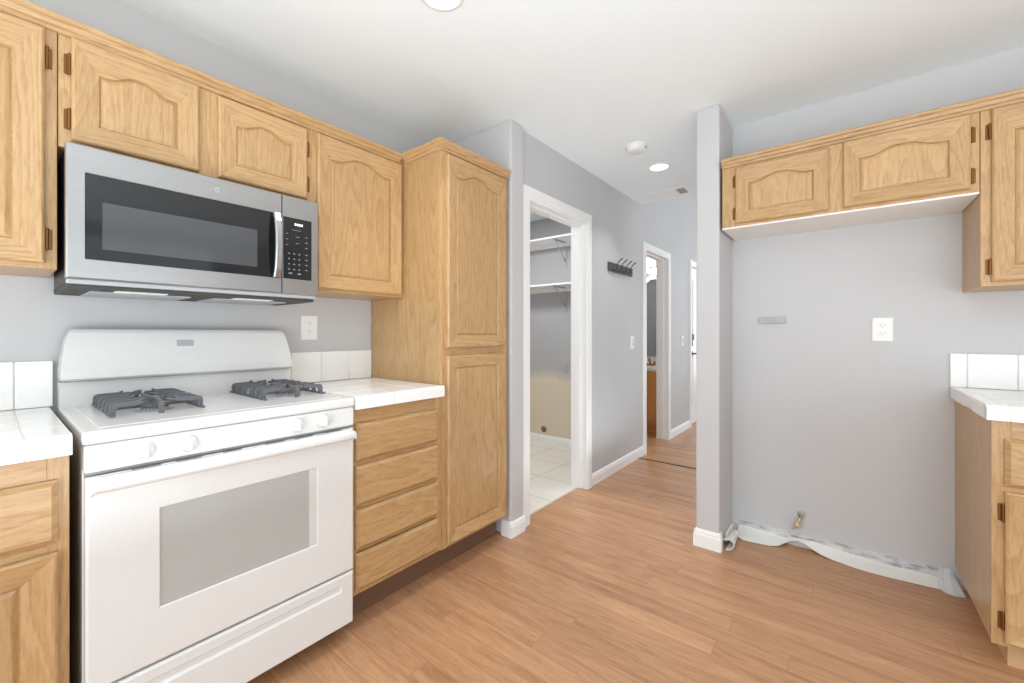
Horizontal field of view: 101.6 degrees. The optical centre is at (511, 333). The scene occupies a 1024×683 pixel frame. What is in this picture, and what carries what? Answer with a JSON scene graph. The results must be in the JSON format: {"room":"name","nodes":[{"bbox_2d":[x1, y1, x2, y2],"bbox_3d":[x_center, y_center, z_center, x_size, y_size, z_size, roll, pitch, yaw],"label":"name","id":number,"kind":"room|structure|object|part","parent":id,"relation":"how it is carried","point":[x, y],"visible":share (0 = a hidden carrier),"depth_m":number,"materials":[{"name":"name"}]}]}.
{"room":"kitchen","nodes":[
{"label":"kitchen","id":0,"kind":"room"},
{"bbox_2d":[0,0,426,417],"bbox_3d":[-1.946,-0.035,1.072,0.120,2.440,4.650,0,0,39],"label":"wall","id":1,"kind":"structure","parent":0,"point":[35,321],"depth_m":1.72,"materials":[{"name":"grey paint"}]},
{"bbox_2d":[0,361,52,410],"bbox_3d":[-1.835,0.170,1.104,0.012,0.157,0.839,0,0,39],"label":"backsplash","id":2,"kind":"structure","parent":1,"relation":"attached to","point":[27,384],"depth_m":1.38,"materials":[{"name":"tile"}]},
{"bbox_2d":[0,10,56,277],"bbox_3d":[-1.718,-0.558,1.004,0.318,0.734,0.828,0,0,39],"label":"upper cabinet","id":3,"kind":"object","parent":1,"relation":"attached to","point":[28,50],"visible":0.98,"depth_m":1.19,"materials":[{"name":"brown wood"}]},
{"bbox_3d":[-1.485,-0.548,1.061,0.007,0.557,0.272,0,0,39],"label":"panel","id":4,"kind":"part","parent":3,"relation":"part of","materials":[{"name":"brown wood"}]},
{"bbox_2d":[0,0,401,163],"bbox_3d":[-1.226,-0.917,1.390,0.048,0.048,2.045,0,0,39],"label":"crown molding","id":5,"kind":"structure","parent":3,"relation":"attached to","point":[55,22],"depth_m":1.46,"materials":[{"name":"brown wood"}]},
{"bbox_2d":[57,34,311,201],"bbox_3d":[-1.223,-0.743,1.625,0.318,0.365,0.757,0,0,39],"label":"upper cabinet","id":6,"kind":"object","parent":1,"relation":"attached to","point":[107,100],"visible":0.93,"depth_m":1.44,"materials":[{"name":"brown wood"}]},
{"bbox_3d":[-1.227,-0.738,1.381,0.020,0.310,0.318,0,0,39],"label":"door","id":7,"kind":"part","parent":6,"relation":"part of","materials":[{"name":"brown wood"}]},
{"bbox_3d":[-1.229,-0.738,1.383,0.007,0.184,0.192,0,0,39],"label":"panel","id":8,"kind":"part","parent":6,"relation":"part of","materials":[{"name":"brown wood"}]},
{"bbox_2d":[54,141,317,305],"bbox_3d":[-1.180,-0.342,1.584,0.435,0.421,0.730,0,0,39],"label":"microwave","id":9,"kind":"object","parent":6,"relation":"attached to","point":[128,227],"visible":0.99,"depth_m":1.39,"materials":[{"name":"silver metal"}]},
{"bbox_3d":[-1.081,-0.346,1.433,0.005,0.253,0.539,0,0,39],"label":"glass","id":10,"kind":"part","parent":9,"relation":"part of","materials":[{"name":"black glass"}]},
{"bbox_3d":[-1.201,-0.148,1.600,0.378,0.026,0.725,0,0,39],"label":"plate","id":11,"kind":"part","parent":9,"relation":"part of","materials":[{"name":"grey paint"}]},
{"bbox_3d":[-0.905,-0.345,1.615,0.043,0.250,0.026,0,0,39],"label":"handle","id":12,"kind":"part","parent":9,"relation":"part of","materials":[{"name":"silver metal"}]},
{"bbox_3d":[-0.869,-0.344,1.693,0.003,0.245,0.111,0,0,39],"label":"keypad panel","id":13,"kind":"part","parent":9,"relation":"part of","materials":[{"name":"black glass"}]},
{"bbox_3d":[-0.989,-0.734,1.679,0.020,0.302,0.328,0,0,39],"label":"door","id":14,"kind":"part","parent":6,"relation":"part of","materials":[{"name":"brown wood"}]},
{"bbox_3d":[-0.991,-0.734,1.680,0.007,0.176,0.202,0,0,39],"label":"panel","id":15,"kind":"part","parent":6,"relation":"part of","materials":[{"name":"brown wood"}]},
{"bbox_2d":[301,315,317,339],"bbox_3d":[-1.029,-0.032,2.121,0.008,0.122,0.083,0,0,39],"label":"wall outlet","id":16,"kind":"object","parent":1,"relation":"attached to","point":[309,324],"visible":1,"depth_m":2.12,"materials":[{"name":"white plastic"}]},
{"bbox_2d":[306,321,312,326],"bbox_3d":[-1.027,-0.051,2.119,0.004,0.027,0.033,0,0,39],"label":"receptacle","id":17,"kind":"object","parent":16,"relation":"attached to","point":[308,323],"depth_m":2.12,"materials":[{"name":"white plastic"}]},
{"bbox_2d":[306,329,312,333],"bbox_3d":[-1.027,-0.013,2.119,0.004,0.027,0.033,0,0,39],"label":"receptacle","id":18,"kind":"object","parent":16,"relation":"attached to","point":[308,331],"depth_m":2.12,"materials":[{"name":"white plastic"}]},
{"bbox_2d":[290,350,370,382],"bbox_3d":[-0.954,0.170,2.209,0.012,0.157,0.471,0,0,39],"label":"backsplash","id":19,"kind":"structure","parent":1,"relation":"attached to","point":[310,367],"depth_m":2.20,"materials":[{"name":"tile"}]},
{"bbox_2d":[312,131,402,300],"bbox_3d":[-0.837,-0.558,2.109,0.318,0.734,0.482,0,0,39],"label":"upper cabinet","id":20,"kind":"object","parent":1,"relation":"attached to","point":[358,193],"visible":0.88,"depth_m":2.00,"materials":[{"name":"brown wood"}]},
{"bbox_3d":[-0.722,-0.545,2.018,0.007,0.559,0.319,0,0,39],"label":"panel","id":21,"kind":"part","parent":20,"relation":"part of","materials":[{"name":"brown wood"}]},
{"bbox_2d":[455,120,522,532],"bbox_3d":[-0.252,-0.035,2.707,0.731,2.440,0.125,0,0,39],"label":"wall","id":22,"kind":"structure","parent":0,"point":[501,144],"depth_m":2.46,"materials":[{"name":"grey paint"}]},
{"bbox_2d":[501,515,525,538],"bbox_3d":[0.009,1.139,2.491,0.078,0.092,0.137,0,0,39],"label":"baseboard","id":23,"kind":"structure","parent":22,"relation":"attached to","point":[511,529],"depth_m":2.45,"materials":[{"name":"white paint"}]},
{"bbox_2d":[530,218,570,438],"bbox_3d":[-0.223,-0.035,3.899,1.890,2.440,2.020,0,0,39],"label":"wall","id":24,"kind":"structure","parent":0,"point":[550,326],"depth_m":4.52,"materials":[{"name":"grey paint"}]},
{"bbox_2d":[530,233,570,266],"bbox_3d":[0.289,-0.845,4.457,1.775,0.279,0.250,0,0,39],"label":"wall shelf","id":25,"kind":"object","parent":24,"relation":"attached to","point":[564,240],"visible":0.35,"depth_m":4.39,"materials":[{"name":"white paint"}]},
{"bbox_2d":[530,282,570,311],"bbox_3d":[0.289,-0.369,4.457,1.775,0.279,0.250,0,0,39],"label":"wall shelf","id":26,"kind":"object","parent":24,"relation":"attached to","point":[565,286],"visible":0.41,"depth_m":4.39,"materials":[{"name":"white paint"}]},
{"bbox_2d":[530,432,570,447],"bbox_3d":[0.361,1.143,4.548,1.775,0.085,0.014,0,0,39],"label":"baseboard","id":27,"kind":"structure","parent":24,"relation":"attached to","point":[537,437],"depth_m":4.50,"materials":[{"name":"white paint"}]},
{"bbox_2d":[563,363,567,372],"bbox_3d":[0.562,0.355,4.394,0.060,0.100,0.008,0,0,39],"label":"wall outlet","id":28,"kind":"object","parent":24,"relation":"attached to","point":[565,365],"visible":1,"depth_m":4.39,"materials":[{"name":"grey paint"}]},
{"bbox_2d":[121,0,1023,221],"bbox_3d":[0.316,-1.305,0.557,6.800,0.100,6.665,0,0,39],"label":"ceiling","id":29,"kind":"structure","parent":0,"point":[588,80],"depth_m":1.89,"materials":[{"name":"paint"}]},
{"bbox_2d":[422,0,463,11],"bbox_3d":[-0.260,-1.252,1.538,0.170,0.006,0.170,0,0,39],"label":"recessed light","id":30,"kind":"object","parent":29,"relation":"in","point":[439,5],"visible":1,"depth_m":1.58,"materials":[{"name":"white plastic"}]},
{"bbox_2d":[625,141,647,154],"bbox_3d":[0.831,-1.236,2.791,0.144,0.038,0.144,0,0,39],"label":"smoke detector","id":31,"kind":"object","parent":29,"relation":"attached to","point":[638,147],"visible":1,"depth_m":2.75,"materials":[{"name":"white plastic"}]},
{"bbox_2d":[647,162,670,171],"bbox_3d":[1.105,-1.252,3.139,0.170,0.006,0.170,0,0,39],"label":"recessed light","id":32,"kind":"object","parent":29,"relation":"in","point":[657,167],"visible":1,"depth_m":3.13,"materials":[{"name":"white plastic"}]},
{"bbox_2d":[646,186,691,199],"bbox_3d":[1.392,-1.250,3.712,0.350,0.010,0.180,0,0,39],"label":"ceiling vent","id":33,"kind":"object","parent":29,"relation":"in","point":[684,189],"visible":1,"depth_m":3.70,"materials":[{"name":"white plastic"}]},
{"bbox_2d":[523,130,695,472],"bbox_3d":[1.930,-0.615,4.996,0.110,3.600,6.180,0,0,39],"label":"wall","id":34,"kind":"structure","parent":0,"point":[621,225],"depth_m":3.67,"materials":[{"name":"grey paint"}]},
{"bbox_2d":[523,184,591,526],"bbox_3d":[0.290,0.133,2.934,0.144,2.105,0.900,0,0,39],"label":"door frame","id":35,"kind":"structure","parent":34,"relation":"in","point":[580,222],"depth_m":3.19,"materials":[{"name":"white paint"}]},
{"bbox_2d":[592,446,643,485],"bbox_3d":[0.950,1.139,3.670,0.014,0.092,1.073,0,0,39],"label":"baseboard","id":36,"kind":"structure","parent":34,"relation":"attached to","point":[613,467],"depth_m":3.60,"materials":[{"name":"white paint"}]},
{"bbox_2d":[608,258,635,276],"bbox_3d":[0.986,-0.585,3.648,0.094,0.111,0.490,0,0,39],"label":"coat rack","id":37,"kind":"object","parent":34,"relation":"attached to","point":[612,267],"visible":1,"depth_m":3.63,"materials":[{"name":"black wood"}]},
{"bbox_2d":[630,336,633,348],"bbox_3d":[1.120,0.080,3.884,0.010,0.116,0.072,0,0,39],"label":"light switch","id":38,"kind":"object","parent":34,"relation":"attached to","point":[631,337],"visible":1,"depth_m":3.87,"materials":[{"name":"white plastic"}]},
{"bbox_2d":[643,242,670,454],"bbox_3d":[1.490,0.140,4.440,0.144,2.090,0.800,0,0,39],"label":"door frame","id":39,"kind":"structure","parent":34,"relation":"in","point":[663,258],"depth_m":4.68,"materials":[{"name":"white paint"}]},
{"bbox_2d":[671,420,689,438],"bbox_3d":[2.021,1.139,5.013,0.014,0.092,0.760,0,0,39],"label":"baseboard","id":40,"kind":"structure","parent":34,"relation":"attached to","point":[679,429],"depth_m":5.00,"materials":[{"name":"white paint"}]},
{"bbox_2d":[689,260,695,426],"bbox_3d":[2.538,0.120,5.726,0.180,2.130,1.000,0,0,39],"label":"door","id":41,"kind":"structure","parent":34,"relation":"in","point":[692,265],"depth_m":5.47,"materials":[{"name":"white paint"}]},
{"bbox_2d":[247,422,1023,682],"bbox_3d":[1.636,1.210,2.213,6.800,0.050,10.900,0,0,39],"label":"floor","id":42,"kind":"structure","parent":0,"point":[608,581],"depth_m":1.77,"materials":[{"name":"laminate"}]},
{"bbox_2d":[0,455,68,682],"bbox_3d":[-1.601,0.742,0.910,0.618,0.887,0.828,0,0,39],"label":"base cabinet","id":43,"kind":"object","parent":42,"relation":"on","point":[34,495],"visible":0.8,"depth_m":1.00,"materials":[{"name":"brown wood"}]},
{"bbox_3d":[-1.249,0.783,0.876,0.007,0.367,0.277,0,0,39],"label":"panel","id":44,"kind":"part","parent":43,"relation":"part of","materials":[{"name":"brown wood"}]},
{"bbox_3d":[-1.247,0.436,0.874,0.020,0.153,0.403,0,0,39],"label":"drawer","id":45,"kind":"part","parent":43,"relation":"part of","materials":[{"name":"brown wood"}]},
{"bbox_3d":[-1.247,0.783,0.874,0.020,0.493,0.403,0,0,39],"label":"door","id":46,"kind":"part","parent":43,"relation":"part of","materials":[{"name":"brown wood"}]},
{"bbox_2d":[0,361,71,465],"bbox_3d":[-1.591,0.195,0.910,0.636,0.207,0.839,0,0,39],"label":"countertop","id":47,"kind":"structure","parent":43,"relation":"on","point":[36,433],"depth_m":1.24,"materials":[{"name":"tile"}]},
{"bbox_2d":[57,329,356,682],"bbox_3d":[-1.067,0.584,1.513,0.664,1.203,0.744,0,0,39],"label":"gas range","id":48,"kind":"object","parent":42,"relation":"on","point":[211,488],"visible":1,"depth_m":1.32,"materials":[{"name":"white metal"}]},
{"bbox_3d":[-0.989,0.317,1.128,0.033,0.047,0.047,0,0,39],"label":"knob","id":49,"kind":"part","parent":48,"relation":"part of","materials":[{"name":"white plastic"}]},
{"bbox_3d":[-1.161,0.240,1.357,0.104,0.012,0.104,0,0,39],"label":"burner","id":50,"kind":"part","parent":48,"relation":"part of","materials":[{"name":"metal"}]},
{"bbox_3d":[-0.929,0.317,1.204,0.033,0.047,0.047,0,0,39],"label":"knob","id":51,"kind":"part","parent":48,"relation":"part of","materials":[{"name":"white plastic"}]},
{"bbox_2d":[57,388,353,444],"bbox_3d":[-1.076,0.263,1.520,0.602,0.036,0.744,0,0,39],"label":"cooktop","id":52,"kind":"object","parent":48,"relation":"in","point":[221,409],"depth_m":1.32,"materials":[{"name":"white metal"}]},
{"bbox_3d":[-1.239,0.053,1.704,0.029,0.097,0.240,0,0,39],"label":"keypad panel","id":53,"kind":"part","parent":48,"relation":"part of","materials":[{"name":"white plastic"}]},
{"bbox_3d":[-0.861,0.319,1.349,0.043,0.082,0.736,0,0,39],"label":"panel","id":54,"kind":"part","parent":48,"relation":"part of","materials":[{"name":"white metal"}]},
{"bbox_3d":[-0.857,0.636,1.346,0.038,0.546,0.732,0,0,39],"label":"oven door","id":55,"kind":"part","parent":48,"relation":"part of","materials":[{"name":"white metal"}]},
{"bbox_3d":[-0.827,0.390,1.322,0.049,0.053,0.716,0,0,39],"label":"oven handle","id":56,"kind":"part","parent":48,"relation":"part of","materials":[{"name":"white metal"}]},
{"bbox_3d":[-0.857,1.016,1.346,0.038,0.198,0.732,0,0,39],"label":"storage drawer","id":57,"kind":"part","parent":48,"relation":"part of","materials":[{"name":"white metal"}]},
{"bbox_3d":[-0.904,0.240,1.679,0.104,0.012,0.104,0,0,39],"label":"burner","id":58,"kind":"part","parent":48,"relation":"part of","materials":[{"name":"metal"}]},
{"bbox_3d":[-0.738,0.317,1.443,0.033,0.047,0.047,0,0,39],"label":"knob","id":59,"kind":"part","parent":48,"relation":"part of","materials":[{"name":"white plastic"}]},
{"bbox_3d":[-0.679,0.317,1.516,0.033,0.047,0.047,0,0,39],"label":"knob","id":60,"kind":"part","parent":48,"relation":"part of","materials":[{"name":"white plastic"}]},
{"bbox_2d":[352,397,440,615],"bbox_3d":[-0.715,0.742,2.021,0.618,0.887,0.470,0,0,39],"label":"base cabinet","id":61,"kind":"object","parent":42,"relation":"on","point":[397,447],"visible":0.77,"depth_m":1.81,"materials":[{"name":"brown wood"}]},
{"bbox_2d":[290,350,444,409],"bbox_3d":[-0.713,0.195,2.017,0.629,0.207,0.471,0,0,39],"label":"countertop","id":62,"kind":"structure","parent":61,"relation":"on","point":[329,366],"depth_m":2.08,"materials":[{"name":"tile"}]},
{"bbox_3d":[-0.487,0.951,1.828,0.020,0.148,0.429,0,0,39],"label":"drawer","id":63,"kind":"part","parent":61,"relation":"part of","materials":[{"name":"brown wood"}]},
{"bbox_3d":[-0.487,0.782,1.828,0.020,0.158,0.429,0,0,39],"label":"drawer","id":64,"kind":"part","parent":61,"relation":"part of","materials":[{"name":"brown wood"}]},
{"bbox_3d":[-0.487,0.607,1.828,0.020,0.160,0.429,0,0,39],"label":"drawer","id":65,"kind":"part","parent":61,"relation":"part of","materials":[{"name":"brown wood"}]},
{"bbox_3d":[-0.487,0.433,1.828,0.020,0.152,0.429,0,0,39],"label":"drawer","id":66,"kind":"part","parent":61,"relation":"part of","materials":[{"name":"brown wood"}]},
{"bbox_2d":[371,137,510,571],"bbox_3d":[-0.417,0.122,2.387,0.627,2.126,0.531,0,0,39],"label":"pantry cabinet","id":67,"kind":"object","parent":42,"relation":"on","point":[448,327],"visible":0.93,"depth_m":2.17,"materials":[{"name":"brown wood"}]},
{"bbox_3d":[-0.290,-0.917,2.286,0.301,0.048,0.531,0,0,39],"label":"crown molding","id":68,"kind":"part","parent":67,"relation":"part of","materials":[{"name":"brown wood"}]},
{"bbox_3d":[-0.193,0.062,2.227,0.019,1.975,0.502,0,0,39],"label":"frame","id":69,"kind":"part","parent":67,"relation":"part of","materials":[{"name":"brown wood"}]},
{"bbox_3d":[-0.179,0.570,2.214,0.020,0.926,0.444,0,0,39],"label":"door","id":70,"kind":"part","parent":67,"relation":"part of","materials":[{"name":"brown wood"}]},
{"bbox_3d":[-0.179,-0.408,2.214,0.020,0.950,0.444,0,0,39],"label":"door","id":71,"kind":"part","parent":67,"relation":"part of","materials":[{"name":"brown wood"}]},
{"bbox_3d":[-0.181,0.570,2.216,0.007,0.800,0.318,0,0,39],"label":"panel","id":72,"kind":"part","parent":67,"relation":"part of","materials":[{"name":"brown wood"}]},
{"bbox_3d":[-0.181,-0.408,2.216,0.007,0.824,0.318,0,0,39],"label":"panel","id":73,"kind":"part","parent":67,"relation":"part of","materials":[{"name":"brown wood"}]},
{"bbox_2d":[647,357,655,432],"bbox_3d":[1.416,0.742,5.453,1.255,0.887,0.543,0,0,39],"label":"bathroom vanity","id":74,"kind":"object","parent":42,"relation":"on","point":[651,361],"visible":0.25,"depth_m":4.95,"materials":[{"name":"brown wood"}]},
{"bbox_2d":[647,357,655,364],"bbox_3d":[1.735,0.349,5.320,0.146,0.102,0.158,0,0,39],"label":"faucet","id":75,"kind":"object","parent":74,"relation":"on","point":[654,362],"depth_m":5.33,"materials":[{"name":"brown metal"}]},
{"bbox_3d":[1.489,0.810,5.068,0.550,0.450,0.018,0,0,39],"label":"door","id":76,"kind":"part","parent":74,"relation":"part of","materials":[{"name":"brown wood"}]},
{"bbox_2d":[639,457,695,468],"bbox_3d":[1.553,1.188,3.716,0.895,0.014,0.024,0,0,39],"label":"trim","id":77,"kind":"structure","parent":42,"relation":"on","point":[639,457],"depth_m":3.81,"materials":[{"name":"brown wood"}]},
{"bbox_2d":[723,523,738,549],"bbox_3d":[1.253,1.149,2.377,0.062,0.065,0.260,0,0,39],"label":"strip","id":78,"kind":"object","parent":42,"relation":"on","point":[731,535],"visible":1,"depth_m":2.35,"materials":[{"name":"white plastic"}]},
{"bbox_2d":[938,566,965,597],"bbox_3d":[2.023,1.140,1.924,0.082,0.086,0.099,0,0,39],"label":"flap","id":79,"kind":"object","parent":42,"relation":"on","point":[947,582],"visible":1,"depth_m":1.93,"materials":[{"name":"white plastic"}]},
{"bbox_2d":[955,401,1023,669],"bbox_3d":[2.341,0.742,1.330,1.198,0.886,0.638,0,0,39],"label":"base cabinet","id":80,"kind":"object","parent":42,"relation":"on","point":[989,454],"visible":0.93,"depth_m":1.47,"materials":[{"name":"brown wood"}]},
{"bbox_2d":[950,353,1023,422],"bbox_3d":[2.337,0.195,1.324,1.235,0.207,0.654,0,0,39],"label":"countertop","id":81,"kind":"structure","parent":80,"relation":"on","point":[986,372],"depth_m":1.84,"materials":[{"name":"tile"}]},
{"bbox_3d":[2.160,0.692,1.104,1.198,0.786,0.019,0,0,39],"label":"frame","id":82,"kind":"part","parent":80,"relation":"part of","materials":[{"name":"brown wood"}]},
{"bbox_3d":[1.919,0.445,1.271,0.553,0.164,0.020,0,0,39],"label":"drawer","id":83,"kind":"part","parent":80,"relation":"part of","materials":[{"name":"brown wood"}]},
{"bbox_3d":[1.919,0.806,1.271,0.553,0.522,0.020,0,0,39],"label":"door","id":84,"kind":"part","parent":80,"relation":"part of","materials":[{"name":"brown wood"}]},
{"bbox_2d":[647,257,655,356],"bbox_3d":[0.928,-0.035,5.303,1.840,2.440,1.590,0,0,39],"label":"wall","id":85,"kind":"structure","parent":0,"point":[651,262],"depth_m":5.48,"materials":[{"name":"grey paint"}]},
{"bbox_2d":[647,267,655,274],"bbox_3d":[1.637,-0.815,5.542,0.850,0.120,0.128,0,0,39],"label":"vanity light","id":86,"kind":"object","parent":85,"relation":"attached to","point":[650,270],"visible":0.16,"depth_m":5.43,"materials":[{"name":"silver metal"}]},
{"bbox_3d":[1.835,-0.805,5.366,0.100,0.100,0.100,0,0,39],"label":"bulb","id":87,"kind":"part","parent":86,"relation":"part of","materials":[{"name":"white glass"}]},
{"bbox_2d":[647,279,655,355],"bbox_3d":[1.568,-0.215,5.673,1.180,1.000,0.010,0,0,39],"label":"bathroom mirror","id":88,"kind":"object","parent":85,"relation":"attached to","point":[651,284],"visible":0.02,"depth_m":5.46,"materials":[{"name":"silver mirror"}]},
{"bbox_2d":[696,105,731,542],"bbox_3d":[1.542,-0.035,2.889,0.120,2.440,1.480,0,0,39],"label":"wall column","id":89,"kind":"structure","parent":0,"point":[713,129],"depth_m":2.32,"materials":[{"name":"grey paint"}]},
{"bbox_2d":[693,527,722,552],"bbox_3d":[1.535,1.135,2.880,0.144,0.100,1.482,0,0,39],"label":"baseboard","id":90,"kind":"structure","parent":89,"relation":"attached to","point":[702,538],"depth_m":2.30,"materials":[{"name":"white paint"}]},
{"bbox_2d":[732,47,1023,589],"bbox_3d":[2.871,-0.035,1.388,3.840,2.440,0.110,0,0,39],"label":"wall","id":91,"kind":"structure","parent":0,"point":[852,432],"depth_m":2.17,"materials":[{"name":"grey paint"}]},
{"bbox_2d":[759,317,785,323],"bbox_3d":[1.497,-0.079,2.405,0.133,0.036,0.014,0,0,39],"label":"wall bracket","id":92,"kind":"object","parent":91,"relation":"attached to","point":[762,320],"visible":1,"depth_m":2.40,"materials":[{"name":"grey paint"}]},
{"bbox_2d":[792,511,804,529],"bbox_3d":[1.579,1.030,2.303,0.084,0.092,0.042,0,0,-37],"label":"water valve","id":93,"kind":"object","parent":91,"relation":"attached to","point":[801,514],"visible":1,"depth_m":2.29,"materials":[{"name":"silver metal"}]},
{"bbox_2d":[737,525,939,588],"bbox_3d":[1.664,1.159,2.200,0.860,0.049,0.120,0,0,39],"label":"baseboard","id":94,"kind":"structure","parent":91,"relation":"attached to","point":[746,533],"depth_m":2.17,"materials":[{"name":"white plastic"}]},
{"bbox_2d":[722,112,979,240],"bbox_3d":[1.610,-0.745,2.098,0.946,0.360,0.349,0,0,39],"label":"upper cabinet","id":95,"kind":"object","parent":91,"relation":"attached to","point":[932,168],"visible":0.98,"depth_m":1.93,"materials":[{"name":"brown wood"}]},
{"bbox_3d":[1.346,-0.734,2.101,0.272,0.168,0.007,0,0,39],"label":"panel","id":96,"kind":"part","parent":95,"relation":"part of","materials":[{"name":"brown wood"}]},
{"bbox_3d":[1.344,-0.734,2.099,0.398,0.294,0.020,0,0,39],"label":"door","id":97,"kind":"part","parent":95,"relation":"part of","materials":[{"name":"brown wood"}]},
{"bbox_3d":[1.616,-0.577,2.106,0.946,0.024,0.328,0,0,39],"label":"panel","id":98,"kind":"part","parent":95,"relation":"part of","materials":[{"name":"white laminate"}]},
{"bbox_2d":[721,87,1023,169],"bbox_3d":[1.970,-0.917,1.606,2.122,0.048,0.048,0,0,39],"label":"crown molding","id":99,"kind":"structure","parent":95,"relation":"attached to","point":[986,103],"depth_m":1.85,"materials":[{"name":"brown wood"}]},
{"bbox_3d":[1.699,-0.739,1.819,0.280,0.178,0.007,0,0,39],"label":"panel","id":100,"kind":"part","parent":95,"relation":"part of","materials":[{"name":"brown wood"}]},
{"bbox_3d":[1.698,-0.739,1.817,0.406,0.304,0.020,0,0,39],"label":"door","id":101,"kind":"part","parent":95,"relation":"part of","materials":[{"name":"brown wood"}]},
{"bbox_2d":[872,318,892,340],"bbox_3d":[1.871,-0.023,2.110,0.079,0.118,0.008,0,0,39],"label":"wall outlet","id":102,"kind":"object","parent":91,"relation":"attached to","point":[882,328],"visible":1,"depth_m":2.11,"materials":[{"name":"white plastic"}]},
{"bbox_2d":[878,323,886,327],"bbox_3d":[1.870,-0.043,2.108,0.033,0.027,0.004,0,0,39],"label":"receptacle","id":103,"kind":"object","parent":102,"relation":"attached to","point":[880,325],"depth_m":2.11,"materials":[{"name":"white plastic"}]},
{"bbox_2d":[878,331,886,335],"bbox_3d":[1.870,-0.004,2.108,0.033,0.027,0.004,0,0,39],"label":"receptacle","id":104,"kind":"object","parent":102,"relation":"attached to","point":[880,333],"depth_m":2.11,"materials":[{"name":"white plastic"}]},
{"bbox_2d":[950,353,1023,390],"bbox_3d":[2.537,0.170,1.575,1.235,0.157,0.012,0,0,39],"label":"backsplash","id":105,"kind":"structure","parent":91,"relation":"attached to","point":[982,371],"depth_m":1.88,"materials":[{"name":"tile"}]},
{"bbox_2d":[962,102,1023,292],"bbox_3d":[2.440,-0.558,1.436,1.174,0.734,0.349,0,0,39],"label":"upper cabinet","id":106,"kind":"object","parent":91,"relation":"attached to","point":[993,222],"visible":0.94,"depth_m":1.64,"materials":[{"name":"brown wood"}]},
{"bbox_3d":[2.350,-0.558,1.322,1.174,0.734,0.019,0,0,39],"label":"frame","id":107,"kind":"part","parent":106,"relation":"part of","materials":[{"name":"brown wood"}]},
{"bbox_3d":[2.075,-0.549,1.516,0.446,0.684,0.020,0,0,39],"label":"door","id":108,"kind":"part","parent":106,"relation":"part of","materials":[{"name":"brown wood"}]},
{"bbox_3d":[2.076,-0.549,1.518,0.320,0.558,0.007,0,0,39],"label":"panel","id":109,"kind":"part","parent":106,"relation":"part of","materials":[{"name":"brown wood"}]}
]}

